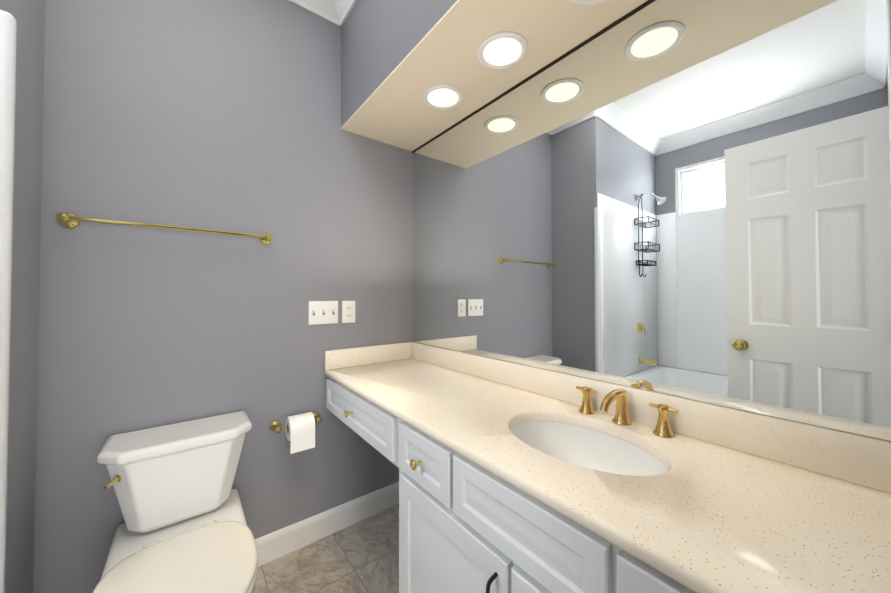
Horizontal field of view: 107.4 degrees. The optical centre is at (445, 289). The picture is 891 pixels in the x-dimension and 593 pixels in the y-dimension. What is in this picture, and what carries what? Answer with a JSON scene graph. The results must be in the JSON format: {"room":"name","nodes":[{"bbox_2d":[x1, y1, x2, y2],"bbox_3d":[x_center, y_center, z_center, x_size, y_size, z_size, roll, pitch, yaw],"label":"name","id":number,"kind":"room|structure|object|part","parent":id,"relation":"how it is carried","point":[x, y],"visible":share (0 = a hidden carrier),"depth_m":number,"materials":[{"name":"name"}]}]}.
{"room":"bathroom","nodes":[
{"label":"bathroom","id":0,"kind":"room"},
{"bbox_2d":[0,0,44,592],"bbox_3d":[-1.726,-0.150,0.523,1.298,2.720,0.400,1,-1,-38],"label":"wall","id":1,"kind":"structure","parent":0,"point":[28,16],"depth_m":0.98,"materials":[{"name":"paint"}]},
{"bbox_2d":[33,0,411,592],"bbox_3d":[-1.270,-0.139,1.199,2.850,2.720,0.100,1,-1,-38],"label":"wall","id":2,"kind":"structure","parent":0,"point":[222,115],"depth_m":1.35,"materials":[{"name":"paint"}]},
{"bbox_2d":[56,212,272,244],"bbox_3d":[-1.031,-0.234,1.276,0.654,0.054,0.076,1,-1,-38],"label":"towel rail","id":3,"kind":"object","parent":2,"relation":"attached to","point":[68,220],"visible":1,"depth_m":1.19,"materials":[{"name":"gold metal"}]},
{"bbox_2d":[270,412,321,453],"bbox_3d":[-0.680,0.653,1.515,0.223,0.146,0.111,1,-1,-38],"label":"toilet paper holder","id":4,"kind":"object","parent":2,"relation":"attached to","point":[299,429],"visible":1,"depth_m":1.48,"materials":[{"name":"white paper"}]},
{"bbox_2d":[287,0,341,27],"bbox_3d":[-0.916,-1.439,1.378,1.006,0.115,0.090,1,-1,-38],"label":"crown molding","id":5,"kind":"structure","parent":2,"relation":"attached to","point":[326,10],"depth_m":1.64,"materials":[{"name":"white"}]},
{"bbox_2d":[308,301,337,324],"bbox_3d":[-0.609,0.116,1.640,0.145,0.116,0.016,1,-1,-38],"label":"switch plate","id":6,"kind":"object","parent":2,"relation":"attached to","point":[322,312],"visible":1,"depth_m":1.64,"materials":[{"name":"white plastic"}]},
{"bbox_2d":[255,482,398,566],"bbox_3d":[-0.764,1.167,1.503,1.452,0.118,0.014,1,-1,-38],"label":"baseboard","id":7,"kind":"structure","parent":2,"relation":"attached to","point":[274,545],"depth_m":1.62,"materials":[{"name":"white wood"}]},
{"bbox_2d":[342,301,354,322],"bbox_3d":[-0.508,0.117,1.722,0.072,0.116,0.011,1,-1,-38],"label":"electrical outlet plate","id":8,"kind":"object","parent":2,"relation":"attached to","point":[348,311],"visible":1,"depth_m":1.72,"materials":[{"name":"white plastic"}]},
{"bbox_2d":[324,342,411,369],"bbox_3d":[-0.404,0.359,1.794,0.506,0.095,0.019,1,-1,-38],"label":"backsplash","id":9,"kind":"structure","parent":2,"relation":"attached to","point":[358,356],"depth_m":1.76,"materials":[{"name":"beige stone"}]},
{"bbox_2d":[254,504,398,592],"bbox_3d":[-0.343,1.252,-0.003,2.850,0.100,3.100,1,-1,-38],"label":"floor","id":10,"kind":"structure","parent":0,"point":[361,556],"depth_m":1.46,"materials":[{"name":"tile"}]},
{"bbox_2d":[93,411,257,592],"bbox_3d":[-0.815,0.868,1.008,0.425,0.701,0.720,1,-1,-38],"label":"toilet","id":11,"kind":"object","parent":10,"relation":"on","point":[183,528],"visible":1,"depth_m":1.08,"materials":[{"name":"white ceramic"}]},
{"bbox_3d":[-1.049,0.610,1.025,0.029,0.021,0.025,1,-1,-38],"label":"lever","id":12,"kind":"part","parent":11,"relation":"part of","materials":[{"name":"gold metal"}]},
{"bbox_3d":[-1.051,0.607,1.049,0.021,0.022,0.021,1,-1,-38],"label":"lever","id":13,"kind":"part","parent":11,"relation":"part of","materials":[{"name":"gold metal"}]},
{"bbox_3d":[-0.968,0.541,1.209,0.425,0.041,0.224,1,-1,-38],"label":"lid","id":14,"kind":"part","parent":11,"relation":"part of","materials":[{"name":"white ceramic"}]},
{"bbox_3d":[-0.730,0.831,0.900,0.372,0.022,0.443,1,-1,-38],"label":"seat","id":15,"kind":"part","parent":11,"relation":"part of","materials":[{"name":"white plastic"}]},
{"bbox_2d":[325,374,703,592],"bbox_3d":[0.140,0.822,1.083,0.552,0.796,1.795,1,-1,-38],"label":"bathroom vanity","id":16,"kind":"object","parent":10,"relation":"on","point":[465,527],"depth_m":0.78,"materials":[{"name":"white paint"}]},
{"bbox_3d":[-0.085,0.509,0.956,0.035,0.030,0.030,1,-1,-38],"label":"knob","id":17,"kind":"part","parent":16,"relation":"part of","materials":[{"name":"gold metal"}]},
{"bbox_3d":[-0.064,0.509,0.973,0.020,0.147,0.260,1,-1,-38],"label":"drawer","id":18,"kind":"part","parent":16,"relation":"part of","materials":[{"name":"white paint"}]},
{"bbox_3d":[-0.002,0.850,0.889,0.020,0.503,0.460,1,-1,-38],"label":"door","id":19,"kind":"part","parent":16,"relation":"part of","materials":[{"name":"white paint"}]},
{"bbox_3d":[0.101,0.688,0.718,0.034,0.119,0.009,1,-1,-38],"label":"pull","id":20,"kind":"part","parent":16,"relation":"part of","materials":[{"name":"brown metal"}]},
{"bbox_3d":[0.302,0.843,0.501,0.020,0.503,0.505,1,-1,-38],"label":"door","id":21,"kind":"part","parent":16,"relation":"part of","materials":[{"name":"white paint"}]},
{"bbox_2d":[324,358,890,592],"bbox_3d":[0.152,0.409,1.099,0.522,0.029,1.796,1,-1,-38],"label":"countertop","id":22,"kind":"structure","parent":16,"relation":"on","point":[723,519],"depth_m":0.61,"materials":[{"name":"beige stone"}]},
{"bbox_3d":[0.454,0.353,1.052,0.050,0.081,0.050,1,-1,-38],"label":"handle","id":23,"kind":"part","parent":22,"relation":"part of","materials":[{"name":"gold metal"}]},
{"bbox_2d":[496,410,679,489],"bbox_3d":[0.355,0.500,0.869,0.337,0.183,0.468,1,-1,-38],"label":"sink","id":24,"kind":"object","parent":22,"relation":"in","point":[634,462],"depth_m":0.97,"materials":[{"name":"white ceramic"}]},
{"bbox_3d":[0.477,0.316,0.933,0.127,0.052,0.024,1,-1,-38],"label":"spout","id":25,"kind":"part","parent":22,"relation":"part of","materials":[{"name":"gold metal"}]},
{"bbox_2d":[572,382,679,437],"bbox_3d":[0.484,0.341,0.938,0.146,0.103,0.284,1,-1,-38],"label":"faucet","id":26,"kind":"object","parent":22,"relation":"on","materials":[{"name":"gold metal"}]},
{"bbox_2d":[412,342,890,493],"bbox_3d":[0.351,0.350,1.257,0.016,0.095,1.796,1,-1,-38],"label":"backsplash","id":27,"kind":"structure","parent":22,"relation":"on","point":[865,460],"depth_m":0.78,"materials":[{"name":"beige stone"}]},
{"bbox_2d":[412,0,890,440],"bbox_3d":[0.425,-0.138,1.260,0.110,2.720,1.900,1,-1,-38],"label":"mirror","id":28,"kind":"object","parent":27,"relation":"on","point":[689,199],"depth_m":0.88,"materials":[{"name":"clear glass"}]},
{"bbox_3d":[0.587,0.350,0.882,0.050,0.081,0.050,1,-1,-38],"label":"handle","id":29,"kind":"part","parent":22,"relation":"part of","materials":[{"name":"gold metal"}]},
{"bbox_3d":[0.394,0.499,0.391,0.020,0.147,0.360,1,-1,-38],"label":"drawer","id":30,"kind":"part","parent":16,"relation":"part of","materials":[{"name":"white paint"}]},
{"bbox_2d":[341,0,456,126],"bbox_3d":[0.183,-1.178,1.150,0.446,0.644,1.800,1,-1,-38],"label":"soffit","id":31,"kind":"structure","parent":0,"point":[381,40],"depth_m":1.39,"materials":[{"name":"paint"}]},
{"bbox_2d":[334,0,356,27],"bbox_3d":[-0.027,-1.445,0.989,0.090,0.115,1.800,1,-1,-38],"label":"crown molding","id":32,"kind":"structure","parent":31,"relation":"attached to","point":[344,8],"depth_m":1.63,"materials":[{"name":"white"}]},
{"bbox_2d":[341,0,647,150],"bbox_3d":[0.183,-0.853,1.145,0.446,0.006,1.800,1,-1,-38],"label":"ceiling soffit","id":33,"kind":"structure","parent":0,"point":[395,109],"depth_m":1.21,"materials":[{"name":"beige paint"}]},
{"bbox_2d":[423,84,462,108],"bbox_3d":[-0.011,-0.842,1.437,0.176,0.012,0.176,1,-1,-38],"label":"recessed light","id":34,"kind":"object","parent":33,"relation":"attached to","point":[442,96],"visible":1,"depth_m":1.42,"materials":[{"name":"white"}]},
{"bbox_2d":[477,31,527,68],"bbox_3d":[0.202,-0.846,1.166,0.176,0.012,0.176,1,-1,-38],"label":"recessed light","id":35,"kind":"object","parent":33,"relation":"attached to","point":[503,50],"visible":1,"depth_m":1.15,"materials":[{"name":"white"}]},
{"bbox_2d":[570,0,605,5],"bbox_3d":[0.419,-0.850,0.891,0.176,0.012,0.176,1,-1,-38],"label":"recessed light","id":36,"kind":"object","parent":33,"relation":"attached to","point":[585,2],"visible":1,"depth_m":0.96,"materials":[{"name":"white plastic"}]},
{"bbox_3d":[-1.750,0.227,-0.422,0.100,1.935,0.695,1,-1,-38],"label":"wall","id":37,"kind":"structure","parent":0,"visible":0},
{"bbox_2d":[0,10,16,592],"bbox_3d":[-1.109,0.199,-0.143,1.248,2.000,1.396,1,-1,-38],"label":"tub surround","id":38,"kind":"object","parent":37,"relation":"attached to","point":[8,33],"visible":1,"depth_m":0.77,"materials":[{"name":"white plastic"}]}
]}

